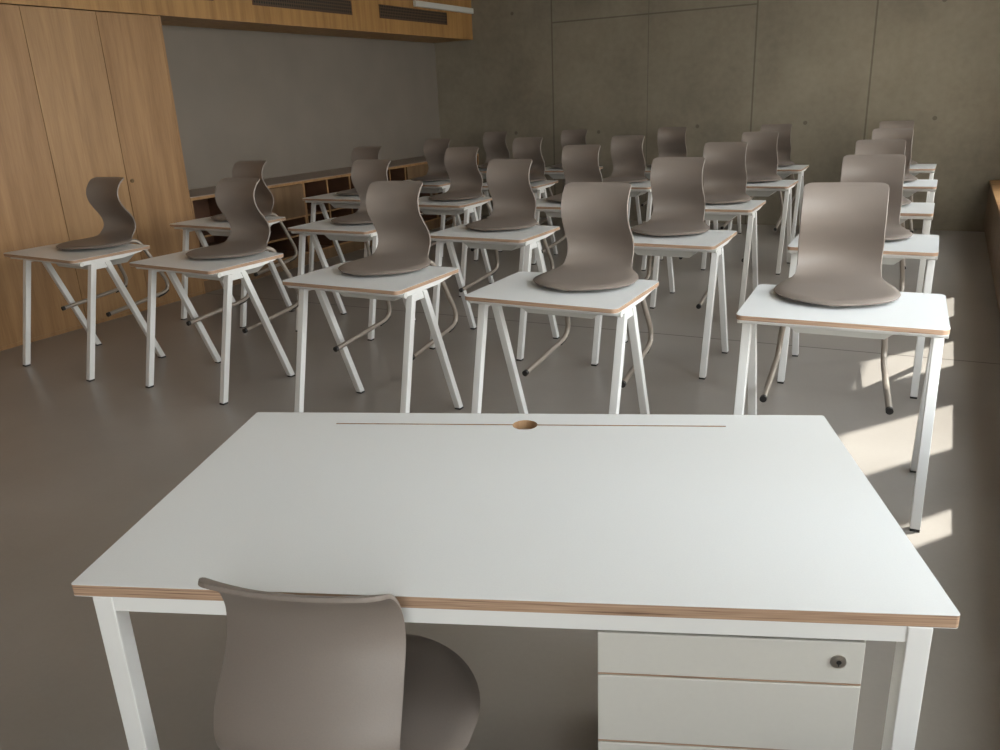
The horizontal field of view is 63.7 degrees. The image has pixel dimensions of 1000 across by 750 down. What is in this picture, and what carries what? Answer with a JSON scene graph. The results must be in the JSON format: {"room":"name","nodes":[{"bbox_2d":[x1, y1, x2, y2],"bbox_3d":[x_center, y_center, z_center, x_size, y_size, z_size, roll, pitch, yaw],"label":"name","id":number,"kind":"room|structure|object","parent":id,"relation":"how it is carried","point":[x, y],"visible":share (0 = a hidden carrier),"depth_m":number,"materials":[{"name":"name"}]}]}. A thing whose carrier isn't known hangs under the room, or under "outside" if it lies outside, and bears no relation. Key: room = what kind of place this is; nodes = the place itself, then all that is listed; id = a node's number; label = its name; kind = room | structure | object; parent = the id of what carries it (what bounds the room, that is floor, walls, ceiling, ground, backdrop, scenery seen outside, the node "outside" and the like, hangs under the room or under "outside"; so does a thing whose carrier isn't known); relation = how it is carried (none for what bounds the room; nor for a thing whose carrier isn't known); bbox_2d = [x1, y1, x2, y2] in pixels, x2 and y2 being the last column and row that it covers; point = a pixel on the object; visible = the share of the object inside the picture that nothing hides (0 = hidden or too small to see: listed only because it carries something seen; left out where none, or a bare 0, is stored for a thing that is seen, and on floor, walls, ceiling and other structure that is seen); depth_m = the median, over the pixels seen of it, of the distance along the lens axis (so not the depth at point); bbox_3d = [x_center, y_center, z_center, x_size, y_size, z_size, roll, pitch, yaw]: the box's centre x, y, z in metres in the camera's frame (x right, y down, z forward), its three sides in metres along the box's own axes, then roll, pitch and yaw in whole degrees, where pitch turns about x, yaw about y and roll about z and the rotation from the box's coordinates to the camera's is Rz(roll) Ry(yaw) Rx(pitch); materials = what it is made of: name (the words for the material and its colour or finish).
{"room":"classroom","nodes":[
{"label":"classroom","id":0,"kind":"room"},
{"bbox_2d":[162,25,440,189],"bbox_3d":[-4.149,-1.693,5.582,0.200,3.000,13.450,8,21,28],"label":"wall","id":1,"kind":"structure","parent":0,"point":[293,103],"depth_m":8.68,"materials":[{"name":"grey paint"}]},
{"bbox_2d":[0,0,472,42],"bbox_3d":[-3.846,-2.723,5.027,0.599,0.716,13.448,8,21,28],"label":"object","id":2,"kind":"structure","parent":1,"relation":"attached to","point":[365,21],"depth_m":7.79,"materials":[{"name":"brown wood"}]},
{"bbox_2d":[252,0,352,14],"bbox_3d":[-1.889,-3.621,7.831,0.006,0.140,1.430,8,21,28],"label":"air vent","id":3,"kind":"object","parent":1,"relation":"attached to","point":[328,6],"visible":1,"depth_m":7.94,"materials":[{"name":"black metal"}]},
{"bbox_2d":[379,4,446,24],"bbox_3d":[-0.984,-4.194,9.388,0.006,0.140,1.390,8,21,28],"label":"air vent","id":4,"kind":"object","parent":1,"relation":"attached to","point":[385,11],"visible":1,"depth_m":9.34,"materials":[{"name":"black metal"}]},
{"bbox_2d":[413,0,473,13],"bbox_3d":[-0.671,-4.496,9.854,0.050,0.064,1.320,8,21,28],"label":"ceiling light","id":5,"kind":"object","parent":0,"point":[416,3],"visible":1,"depth_m":9.77,"materials":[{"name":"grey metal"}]},
{"bbox_2d":[0,216,999,749],"bbox_3d":[-0.839,0.217,4.361,7.600,0.100,13.850,8,21,28],"label":"floor","id":6,"kind":"structure","parent":0,"point":[82,462],"depth_m":3.98,"materials":[{"name":"grey concrete"}]},
{"bbox_2d":[0,4,85,350],"bbox_3d":[-3.913,-1.220,5.285,0.595,2.278,1.739,8,21,28],"label":"tall cabinet","id":7,"kind":"object","parent":6,"relation":"on","point":[31,212],"visible":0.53,"depth_m":5.69,"materials":[{"name":"brown wood"}]},
{"bbox_2d":[3,243,165,381],"bbox_3d":[-2.689,-0.442,5.229,0.763,0.740,0.584,9,22,30],"label":"student desk","id":8,"kind":"object","parent":6,"relation":"on","point":[90,260],"visible":0.94,"depth_m":5.05,"materials":[{"name":"white laminate"}]},
{"bbox_2d":[57,254,133,269],"bbox_3d":[-2.646,-0.761,5.217,0.600,0.092,0.290,9,22,30],"label":"tray","id":9,"kind":"object","parent":8,"relation":"on","point":[125,259],"depth_m":5.16,"materials":[{"name":"grey metal"}]},
{"bbox_2d":[56,177,169,316],"bbox_3d":[-2.597,-0.856,5.274,0.490,0.829,0.564,8,21,28],"label":"shell chair","id":10,"kind":"object","parent":8,"relation":"on","point":[119,227],"visible":0.89,"depth_m":5.29,"materials":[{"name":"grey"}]},
{"bbox_2d":[19,5,205,323],"bbox_3d":[-3.211,-1.660,6.481,0.606,2.278,1.169,8,21,28],"label":"tall cabinet","id":11,"kind":"object","parent":6,"relation":"on","point":[102,79],"visible":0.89,"depth_m":6.23,"materials":[{"name":"brown wood"}]},
{"bbox_2d":[130,247,295,404],"bbox_3d":[-1.675,-0.313,4.720,0.700,0.740,0.584,9,22,30],"label":"student desk","id":12,"kind":"object","parent":6,"relation":"on","point":[228,270],"visible":0.94,"depth_m":4.56,"materials":[{"name":"white laminate"}]},
{"bbox_2d":[182,264,264,280],"bbox_3d":[-1.632,-0.632,4.707,0.550,0.092,0.290,9,22,30],"label":"tray","id":13,"kind":"object","parent":12,"relation":"on","point":[253,270],"depth_m":4.65,"materials":[{"name":"grey metal"}]},
{"bbox_2d":[185,178,298,332],"bbox_3d":[-1.566,-0.724,4.755,0.490,0.829,0.564,8,21,28],"label":"shell chair","id":14,"kind":"object","parent":12,"relation":"on","point":[250,232],"visible":0.9,"depth_m":4.77,"materials":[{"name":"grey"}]},
{"bbox_2d":[170,216,294,327],"bbox_3d":[-2.075,-0.824,6.265,0.700,0.740,0.584,8,22,29],"label":"student desk","id":15,"kind":"object","parent":6,"relation":"on","point":[214,227],"visible":0.55,"depth_m":6.18,"materials":[{"name":"white laminate"}]},
{"bbox_2d":[207,225,271,235],"bbox_3d":[-2.035,-1.143,6.254,0.550,0.092,0.290,8,22,29],"label":"tray","id":16,"kind":"object","parent":15,"relation":"on","point":[217,233],"depth_m":6.19,"materials":[{"name":"grey metal"}]},
{"bbox_2d":[211,161,297,276],"bbox_3d":[-1.980,-1.237,6.308,0.490,0.829,0.564,7,21,27],"label":"shell chair","id":17,"kind":"object","parent":15,"relation":"on","point":[264,199],"visible":0.62,"depth_m":6.32,"materials":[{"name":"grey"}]},
{"bbox_2d":[191,183,309,292],"bbox_3d":[-2.560,-1.361,7.785,0.608,0.813,1.417,8,21,28],"label":"shelf unit","id":18,"kind":"object","parent":6,"relation":"on","point":[289,203],"visible":0.35,"depth_m":7.94,"materials":[{"name":"brown wood"}]},
{"bbox_2d":[189,153,478,200],"bbox_3d":[-1.736,-2.297,9.109,0.600,0.031,4.955,8,21,28],"label":"countertop","id":19,"kind":"structure","parent":18,"relation":"on","point":[206,192],"depth_m":8.45,"materials":[{"name":"brown wood"}]},
{"bbox_2d":[303,192,369,272],"bbox_3d":[-1.397,-1.317,7.620,0.700,0.740,0.584,8,21,28],"label":"student desk","id":20,"kind":"object","parent":6,"relation":"on","point":[336,200],"visible":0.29,"depth_m":7.55,"materials":[{"name":"white laminate"}]},
{"bbox_2d":[330,203,359,208],"bbox_3d":[-1.359,-1.637,7.609,0.550,0.092,0.290,8,21,28],"label":"tray","id":21,"kind":"object","parent":20,"relation":"on","point":[336,205],"depth_m":7.52,"materials":[{"name":"grey metal"}]},
{"bbox_2d":[336,147,380,194],"bbox_3d":[-1.288,-1.728,7.655,0.490,0.829,0.564,7,21,26],"label":"shell chair","id":22,"kind":"object","parent":20,"relation":"on","point":[358,153],"visible":0.39,"depth_m":7.63,"materials":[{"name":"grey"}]},
{"bbox_2d":[303,176,371,261],"bbox_3d":[-1.959,-1.745,8.831,0.596,0.813,1.106,8,21,28],"label":"shelf unit","id":23,"kind":"object","parent":6,"relation":"on","point":[327,186],"visible":0.31,"depth_m":8.66,"materials":[{"name":"brown wood"}]},
{"bbox_2d":[198,577,479,749],"bbox_3d":[-0.281,0.671,1.494,0.494,0.839,0.576,2,20,12],"label":"shell chair","id":24,"kind":"object","parent":6,"relation":"on","point":[299,672],"visible":1,"depth_m":1.30,"materials":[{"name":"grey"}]},
{"bbox_2d":[288,217,415,340],"bbox_3d":[-1.056,-0.710,5.800,0.700,0.740,0.584,8,21,27],"label":"student desk","id":25,"kind":"object","parent":6,"relation":"on","point":[362,232],"visible":0.65,"depth_m":5.64,"materials":[{"name":"white laminate"}]},
{"bbox_2d":[325,235,372,241],"bbox_3d":[-1.018,-1.030,5.790,0.550,0.092,0.290,8,21,27],"label":"tray","id":26,"kind":"object","parent":25,"relation":"on","point":[332,237],"depth_m":5.68,"materials":[{"name":"grey metal"}]},
{"bbox_2d":[331,159,390,256],"bbox_3d":[-0.955,-1.122,5.840,0.490,0.829,0.564,7,21,26],"label":"shell chair","id":27,"kind":"object","parent":25,"relation":"on","point":[364,172],"visible":0.47,"depth_m":5.84,"materials":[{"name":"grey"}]},
{"bbox_2d":[282,261,463,412],"bbox_3d":[-0.627,-0.138,4.071,0.700,0.740,0.584,8,21,28],"label":"student desk","id":28,"kind":"object","parent":6,"relation":"on","point":[412,286],"visible":0.85,"depth_m":3.92,"materials":[{"name":"white laminate"}]},
{"bbox_2d":[339,292,399,300],"bbox_3d":[-0.589,-0.458,4.061,0.550,0.092,0.290,8,21,28],"label":"tray","id":29,"kind":"object","parent":28,"relation":"on","point":[343,294],"depth_m":3.96,"materials":[{"name":"grey metal"}]},
{"bbox_2d":[333,181,457,359],"bbox_3d":[-0.560,-0.555,4.129,0.490,0.829,0.564,7,21,25],"label":"shell chair","id":30,"kind":"object","parent":28,"relation":"on","point":[404,239],"visible":0.93,"depth_m":4.15,"materials":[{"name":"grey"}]},
{"bbox_2d":[387,164,437,229],"bbox_3d":[-1.366,-2.114,9.831,0.616,0.813,1.326,8,21,28],"label":"shelf unit","id":31,"kind":"object","parent":6,"relation":"on","point":[405,173],"visible":0.1,"depth_m":9.80,"materials":[{"name":"brown wood"}]},
{"bbox_2d":[404,179,467,257],"bbox_3d":[-0.778,-1.682,8.606,0.700,0.740,0.584,8,21,28],"label":"student desk","id":32,"kind":"object","parent":6,"relation":"on","point":[443,186],"visible":0.34,"depth_m":8.31,"materials":[{"name":"white laminate"}]},
{"bbox_2d":[420,188,442,192],"bbox_3d":[-0.739,-2.002,8.596,0.550,0.092,0.290,8,21,28],"label":"tray","id":33,"kind":"object","parent":32,"relation":"on","point":[423,190],"depth_m":8.46,"materials":[{"name":"grey metal"}]},
{"bbox_2d":[411,139,462,221],"bbox_3d":[-0.695,-2.097,8.655,0.490,0.829,0.564,7,21,26],"label":"shell chair","id":34,"kind":"object","parent":32,"relation":"on","point":[434,150],"visible":0.61,"depth_m":8.67,"materials":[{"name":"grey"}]},
{"bbox_2d":[419,196,493,296],"bbox_3d":[-0.482,-1.116,6.913,0.700,0.740,0.584,8,21,28],"label":"student desk","id":35,"kind":"object","parent":6,"relation":"on","point":[426,205],"visible":0.51,"depth_m":6.67,"materials":[{"name":"white laminate"}]},
{"bbox_2d":[419,209,463,214],"bbox_3d":[-0.444,-1.436,6.903,0.550,0.092,0.290,8,21,28],"label":"tray","id":36,"kind":"object","parent":35,"relation":"on","point":[426,211],"depth_m":6.80,"materials":[{"name":"grey metal"}]},
{"bbox_2d":[429,147,491,250],"bbox_3d":[-0.351,-1.525,6.937,0.490,0.829,0.564,7,21,26],"label":"shell chair","id":37,"kind":"object","parent":35,"relation":"on","point":[466,181],"visible":0.77,"depth_m":6.95,"materials":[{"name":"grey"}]},
{"bbox_2d":[437,156,478,226],"bbox_3d":[-0.794,-2.482,10.835,0.596,0.813,1.091,8,21,28],"label":"shelf unit","id":38,"kind":"object","parent":6,"relation":"on","point":[450,221],"visible":0.07,"depth_m":10.60,"materials":[{"name":"brown wood"}]},
{"bbox_2d":[452,168,486,226],"bbox_3d":[-0.161,-2.140,9.864,0.700,0.740,0.584,8,21,28],"label":"student desk","id":39,"kind":"object","parent":6,"relation":"on","point":[482,170],"visible":0.02,"depth_m":9.75,"materials":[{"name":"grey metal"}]},
{"bbox_2d":[477,131,509,195],"bbox_3d":[-0.078,-2.555,9.913,0.490,0.829,0.564,7,21,26],"label":"shell chair","id":40,"kind":"object","parent":39,"relation":"on","point":[494,143],"visible":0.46,"depth_m":9.93,"materials":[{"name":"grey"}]},
{"bbox_2d":[429,223,559,360],"bbox_3d":[-0.035,-0.563,5.236,0.700,0.740,0.584,8,22,29],"label":"student desk","id":41,"kind":"object","parent":6,"relation":"on","point":[512,239],"visible":0.86,"depth_m":5.06,"materials":[{"name":"white laminate"}]},
{"bbox_2d":[464,242,522,250],"bbox_3d":[0.005,-0.882,5.225,0.550,0.092,0.290,8,22,29],"label":"tray","id":42,"kind":"object","parent":41,"relation":"on","point":[471,245],"depth_m":5.12,"materials":[{"name":"grey metal"}]},
{"bbox_2d":[459,159,553,291],"bbox_3d":[0.036,-0.979,5.293,0.490,0.829,0.564,7,21,27],"label":"shell chair","id":43,"kind":"object","parent":41,"relation":"on","point":[508,181],"visible":0.84,"depth_m":5.31,"materials":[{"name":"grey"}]},
{"bbox_2d":[71,412,959,749],"bbox_3d":[0.040,0.590,1.858,1.502,0.740,0.836,0,19,7],"label":"desk","id":44,"kind":"object","parent":6,"relation":"on","point":[746,525],"visible":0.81,"depth_m":1.55,"materials":[{"name":"white laminate"}]},
{"bbox_2d":[474,180,557,264],"bbox_3d":[0.164,-1.542,8.074,0.700,0.740,0.584,8,21,28],"label":"student desk","id":45,"kind":"object","parent":6,"relation":"on","point":[538,187],"visible":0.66,"depth_m":7.95,"materials":[{"name":"white laminate"}]},
{"bbox_2d":[512,137,552,224],"bbox_3d":[0.256,-1.956,8.119,0.490,0.829,0.564,7,21,26],"label":"shell chair","id":46,"kind":"object","parent":45,"relation":"on","point":[523,147],"visible":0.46,"depth_m":8.12,"materials":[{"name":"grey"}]},
{"bbox_2d":[519,198,560,271],"bbox_3d":[0.561,-0.997,6.429,0.700,0.740,0.584,8,21,28],"label":"student desk","id":47,"kind":"object","parent":6,"relation":"on","point":[551,208],"visible":0.09,"depth_m":6.37,"materials":[{"name":"white laminate"}]},
{"bbox_2d":[544,211,560,216],"bbox_3d":[0.600,-1.317,6.419,0.550,0.092,0.290,8,21,28],"label":"tray","id":48,"kind":"object","parent":47,"relation":"on","point":[552,214],"depth_m":6.37,"materials":[{"name":"grey metal"}]},
{"bbox_2d":[541,144,602,252],"bbox_3d":[0.627,-1.415,6.488,0.490,0.829,0.564,7,21,26],"label":"shell chair","id":49,"kind":"object","parent":47,"relation":"on","point":[580,163],"visible":0.46,"depth_m":6.50,"materials":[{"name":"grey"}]},
{"bbox_2d":[465,271,658,413],"bbox_3d":[0.282,-0.020,3.608,0.700,0.740,0.584,8,21,28],"label":"student desk","id":50,"kind":"object","parent":6,"relation":"on","point":[519,289],"visible":0.67,"depth_m":3.44,"materials":[{"name":"white laminate"}]},
{"bbox_2d":[523,308,597,318],"bbox_3d":[0.321,-0.340,3.598,0.550,0.092,0.290,8,21,28],"label":"tray","id":51,"kind":"object","parent":50,"relation":"on","point":[559,313],"depth_m":3.50,"materials":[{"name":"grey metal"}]},
{"bbox_2d":[522,182,653,387],"bbox_3d":[0.406,-0.429,3.636,0.490,0.829,0.564,7,21,25],"label":"shell chair","id":52,"kind":"object","parent":50,"relation":"on","point":[600,241],"visible":0.94,"depth_m":3.65,"materials":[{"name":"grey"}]},
{"bbox_2d":[534,166,602,197],"bbox_3d":[0.783,-2.029,9.416,0.700,0.740,0.584,8,21,28],"label":"student desk","id":53,"kind":"object","parent":6,"relation":"on","point":[555,173],"visible":0.16,"depth_m":9.31,"materials":[{"name":"white laminate"}]},
{"bbox_2d":[548,174,564,178],"bbox_3d":[0.822,-2.349,9.406,0.550,0.092,0.290,8,21,28],"label":"tray","id":54,"kind":"object","parent":53,"relation":"on","point":[555,176],"depth_m":9.34,"materials":[{"name":"grey metal"}]},
{"bbox_2d":[550,129,586,189],"bbox_3d":[0.849,-2.446,9.475,0.490,0.829,0.564,7,21,26],"label":"shell chair","id":55,"kind":"object","parent":53,"relation":"on","point":[576,136],"visible":0.4,"depth_m":9.46,"materials":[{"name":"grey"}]},
{"bbox_2d":[628,166,650,224],"bbox_3d":[1.807,-1.907,8.927,0.700,0.740,0.584,8,21,28],"label":"student desk","id":56,"kind":"object","parent":6,"relation":"on","point":[647,169],"visible":0.05,"depth_m":9.12,"materials":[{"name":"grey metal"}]},
{"bbox_2d":[641,127,686,205],"bbox_3d":[1.890,-2.322,8.976,0.490,0.829,0.564,7,21,26],"label":"shell chair","id":57,"kind":"object","parent":56,"relation":"on","point":[671,142],"visible":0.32,"depth_m":8.99,"materials":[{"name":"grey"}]},
{"bbox_2d":[629,181,662,270],"bbox_3d":[1.143,-1.419,7.587,0.700,0.740,0.584,8,21,28],"label":"student desk","id":58,"kind":"object","parent":6,"relation":"on","point":[638,188],"visible":0.33,"depth_m":7.26,"materials":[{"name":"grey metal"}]},
{"bbox_2d":[603,135,652,222],"bbox_3d":[1.186,-1.840,7.657,0.490,0.829,0.564,7,21,26],"label":"shell chair","id":59,"kind":"object","parent":58,"relation":"on","point":[629,165],"visible":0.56,"depth_m":7.67,"materials":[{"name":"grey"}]},
{"bbox_2d":[629,191,646,196],"bbox_3d":[1.181,-1.739,7.577,0.550,0.092,0.290,8,21,28],"label":"tray","id":60,"kind":"object","parent":58,"relation":"on","point":[632,194],"depth_m":7.42,"materials":[{"name":"grey metal"}]},
{"bbox_2d":[591,227,736,379],"bbox_3d":[0.972,-0.451,4.777,0.700,0.740,0.584,8,21,28],"label":"student desk","id":61,"kind":"object","parent":6,"relation":"on","point":[711,241],"visible":0.65,"depth_m":4.54,"materials":[{"name":"white laminate"}]},
{"bbox_2d":[634,249,696,257],"bbox_3d":[1.010,-0.771,4.767,0.550,0.092,0.290,8,21,28],"label":"tray","id":62,"kind":"object","parent":61,"relation":"on","point":[687,254],"depth_m":4.66,"materials":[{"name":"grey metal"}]},
{"bbox_2d":[631,157,716,308],"bbox_3d":[1.035,-0.868,4.837,0.490,0.829,0.564,7,21,26],"label":"shell chair","id":63,"kind":"object","parent":61,"relation":"on","point":[676,183],"visible":0.78,"depth_m":4.85,"materials":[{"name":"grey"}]},
{"bbox_2d":[650,200,765,310],"bbox_3d":[1.550,-0.895,6.002,0.700,0.740,0.584,8,21,27],"label":"student desk","id":64,"kind":"object","parent":6,"relation":"on","point":[720,211],"visible":0.51,"depth_m":5.80,"materials":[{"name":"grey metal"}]},
{"bbox_2d":[679,142,751,261],"bbox_3d":[1.657,-1.307,6.038,0.490,0.829,0.564,7,21,25],"label":"shell chair","id":65,"kind":"object","parent":64,"relation":"on","point":[724,169],"visible":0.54,"depth_m":6.05,"materials":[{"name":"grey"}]},
{"bbox_2d":[704,214,737,220],"bbox_3d":[1.587,-1.215,5.992,0.550,0.092,0.290,8,21,27],"label":"tray","id":66,"kind":"object","parent":64,"relation":"on","point":[718,217],"depth_m":5.85,"materials":[{"name":"grey metal"}]},
{"bbox_2d":[598,630,865,749],"bbox_3d":[0.428,0.659,1.697,0.435,0.680,0.581,0,19,7],"label":"drawer pedestal","id":67,"kind":"object","parent":6,"relation":"on","point":[657,690],"visible":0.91,"depth_m":1.35,"materials":[{"name":"white wood"}]},
{"bbox_2d":[701,180,797,274],"bbox_3d":[2.235,-1.338,7.206,0.700,0.740,0.584,8,21,28],"label":"student desk","id":68,"kind":"object","parent":6,"relation":"on","point":[767,188],"visible":0.54,"depth_m":6.94,"materials":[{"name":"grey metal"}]},
{"bbox_2d":[721,131,782,230],"bbox_3d":[2.310,-1.754,7.260,0.490,0.829,0.564,7,21,26],"label":"shell chair","id":69,"kind":"object","parent":68,"relation":"on","point":[761,152],"visible":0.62,"depth_m":7.27,"materials":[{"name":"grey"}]},
{"bbox_2d":[746,191,775,196],"bbox_3d":[2.274,-1.658,7.196,0.550,0.092,0.290,8,21,28],"label":"tray","id":70,"kind":"object","parent":68,"relation":"on","point":[750,193],"depth_m":7.05,"materials":[{"name":"grey metal"}]},
{"bbox_2d":[728,165,808,241],"bbox_3d":[2.839,-1.816,8.524,0.700,0.740,0.584,8,21,28],"label":"student desk","id":71,"kind":"object","parent":6,"relation":"on","point":[783,172],"visible":0.38,"depth_m":8.24,"materials":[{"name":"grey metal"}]},
{"bbox_2d":[751,124,795,202],"bbox_3d":[2.909,-2.232,8.581,0.490,0.829,0.564,7,21,26],"label":"shell chair","id":72,"kind":"object","parent":71,"relation":"on","point":[784,136],"visible":0.48,"depth_m":8.57,"materials":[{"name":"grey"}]},
{"bbox_2d":[777,173,790,178],"bbox_3d":[2.877,-2.136,8.514,0.550,0.092,0.290,8,21,28],"label":"tray","id":73,"kind":"object","parent":71,"relation":"on","point":[782,176],"depth_m":8.35,"materials":[{"name":"grey metal"}]},
{"bbox_2d":[734,284,949,532],"bbox_3d":[1.309,0.090,3.152,0.700,0.740,0.584,7,21,25],"label":"student desk","id":74,"kind":"object","parent":6,"relation":"on","point":[912,314],"visible":0.84,"depth_m":2.94,"materials":[{"name":"white laminate"}]},
{"bbox_2d":[760,182,900,414],"bbox_3d":[1.347,-0.330,3.223,0.490,0.829,0.564,6,20,22],"label":"shell chair","id":75,"kind":"object","parent":74,"relation":"on","point":[841,241],"visible":0.96,"depth_m":3.23,"materials":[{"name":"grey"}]},
{"bbox_2d":[790,327,891,338],"bbox_3d":[1.343,-0.230,3.145,0.550,0.092,0.290,7,21,25],"label":"tray","id":76,"kind":"object","parent":74,"relation":"on","point":[797,329],"depth_m":3.04,"materials":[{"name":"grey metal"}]},
{"bbox_2d":[777,234,938,398],"bbox_3d":[1.939,-0.353,4.366,0.700,0.740,0.584,7,21,27],"label":"student desk","id":77,"kind":"object","parent":6,"relation":"on","point":[918,246],"visible":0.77,"depth_m":4.10,"materials":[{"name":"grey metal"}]},
{"bbox_2d":[840,154,912,291],"bbox_3d":[2.011,-0.770,4.421,0.490,0.829,0.564,7,21,25],"label":"shell chair","id":78,"kind":"object","parent":77,"relation":"on","point":[889,169],"visible":0.46,"depth_m":4.40,"materials":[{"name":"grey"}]},
{"bbox_2d":[882,257,903,264],"bbox_3d":[1.975,-0.673,4.357,0.550,0.092,0.290,7,21,27],"label":"tray","id":79,"kind":"object","parent":77,"relation":"on","point":[889,261],"depth_m":4.19,"materials":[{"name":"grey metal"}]},
{"bbox_2d":[900,202,934,292],"bbox_3d":[2.533,-0.771,5.511,0.700,0.740,0.584,7,21,27],"label":"student desk","id":80,"kind":"object","parent":6,"relation":"on","point":[914,210],"visible":0.35,"depth_m":5.19,"materials":[{"name":"white laminate"}]},
{"bbox_2d":[854,139,910,268],"bbox_3d":[2.594,-1.189,5.573,0.490,0.829,0.564,7,21,25],"label":"shell chair","id":81,"kind":"object","parent":80,"relation":"on","point":[873,146],"visible":0.19,"depth_m":5.54,"materials":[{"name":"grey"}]},
{"bbox_2d":[902,179,937,265],"bbox_3d":[3.243,-1.237,6.779,0.700,0.740,0.584,8,21,27],"label":"student desk","id":82,"kind":"object","parent":6,"relation":"on","point":[927,185],"visible":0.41,"depth_m":6.44,"materials":[{"name":"white laminate"}]},
{"bbox_2d":[872,128,917,232],"bbox_3d":[3.298,-1.655,6.843,0.490,0.829,0.564,7,21,25],"label":"shell chair","id":83,"kind":"object","parent":82,"relation":"on","point":[906,134],"visible":0.34,"depth_m":6.81,"materials":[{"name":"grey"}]},
{"bbox_2d":[902,191,916,196],"bbox_3d":[3.280,-1.557,6.769,0.550,0.092,0.290,8,21,27],"label":"tray","id":84,"kind":"object","parent":82,"relation":"on","point":[905,193],"depth_m":6.59,"materials":[{"name":"grey metal"}]},
{"bbox_2d":[910,164,936,233],"bbox_3d":[3.922,-1.702,8.052,0.700,0.740,0.584,8,21,28],"label":"student desk","id":85,"kind":"object","parent":6,"relation":"on","point":[915,169],"visible":0.28,"depth_m":7.71,"materials":[{"name":"white laminate"}]},
{"bbox_2d":[879,120,916,198],"bbox_3d":[3.962,-2.123,8.124,0.490,0.829,0.564,7,21,26],"label":"shell chair","id":86,"kind":"object","parent":85,"relation":"on","point":[907,123],"visible":0.16,"depth_m":8.09,"materials":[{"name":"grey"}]},
{"bbox_2d":[984,187,994,247],"bbox_3d":[4.922,-1.508,7.717,0.398,0.504,1.352,8,21,27],"label":"base cabinet","id":87,"kind":"object","parent":6,"relation":"on","point":[990,202],"visible":0.46,"depth_m":7.74,"materials":[{"name":"brown wood"}]},
{"bbox_2d":[988,203,999,278],"bbox_3d":[4.278,-1.096,6.597,0.386,0.504,1.352,8,21,27],"label":"base cabinet","id":88,"kind":"object","parent":6,"relation":"on","point":[994,239],"visible":0.57,"depth_m":6.63,"materials":[{"name":"brown wood"}]},
{"bbox_2d":[993,241,999,313],"bbox_3d":[3.634,-0.684,5.477,0.373,0.504,1.352,8,21,27],"label":"base cabinet","id":89,"kind":"object","parent":6,"relation":"on","point":[996,279],"visible":1,"depth_m":5.84,"materials":[{"name":"brown wood"}]},
{"bbox_3d":[0.416,1.376,-0.124,0.308,0.504,1.352,8,21,27],"label":"cabinet","id":90,"kind":"object","parent":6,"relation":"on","visible":0},
{"bbox_2d":[989,180,999,215],"bbox_3d":[2.637,-0.319,3.719,0.432,0.025,10.847,8,21,28],"label":"countertop","id":91,"kind":"structure","parent":90,"relation":"on","point":[994,184],"depth_m":7.50,"materials":[{"name":"brown wood"}]},
{"bbox_2d":[435,0,999,231],"bbox_3d":[2.364,-3.318,9.482,7.600,3.000,0.200,8,21,28],"label":"wall","id":92,"kind":"structure","parent":0,"point":[718,70],"depth_m":9.10,"materials":[{"name":"concrete"}]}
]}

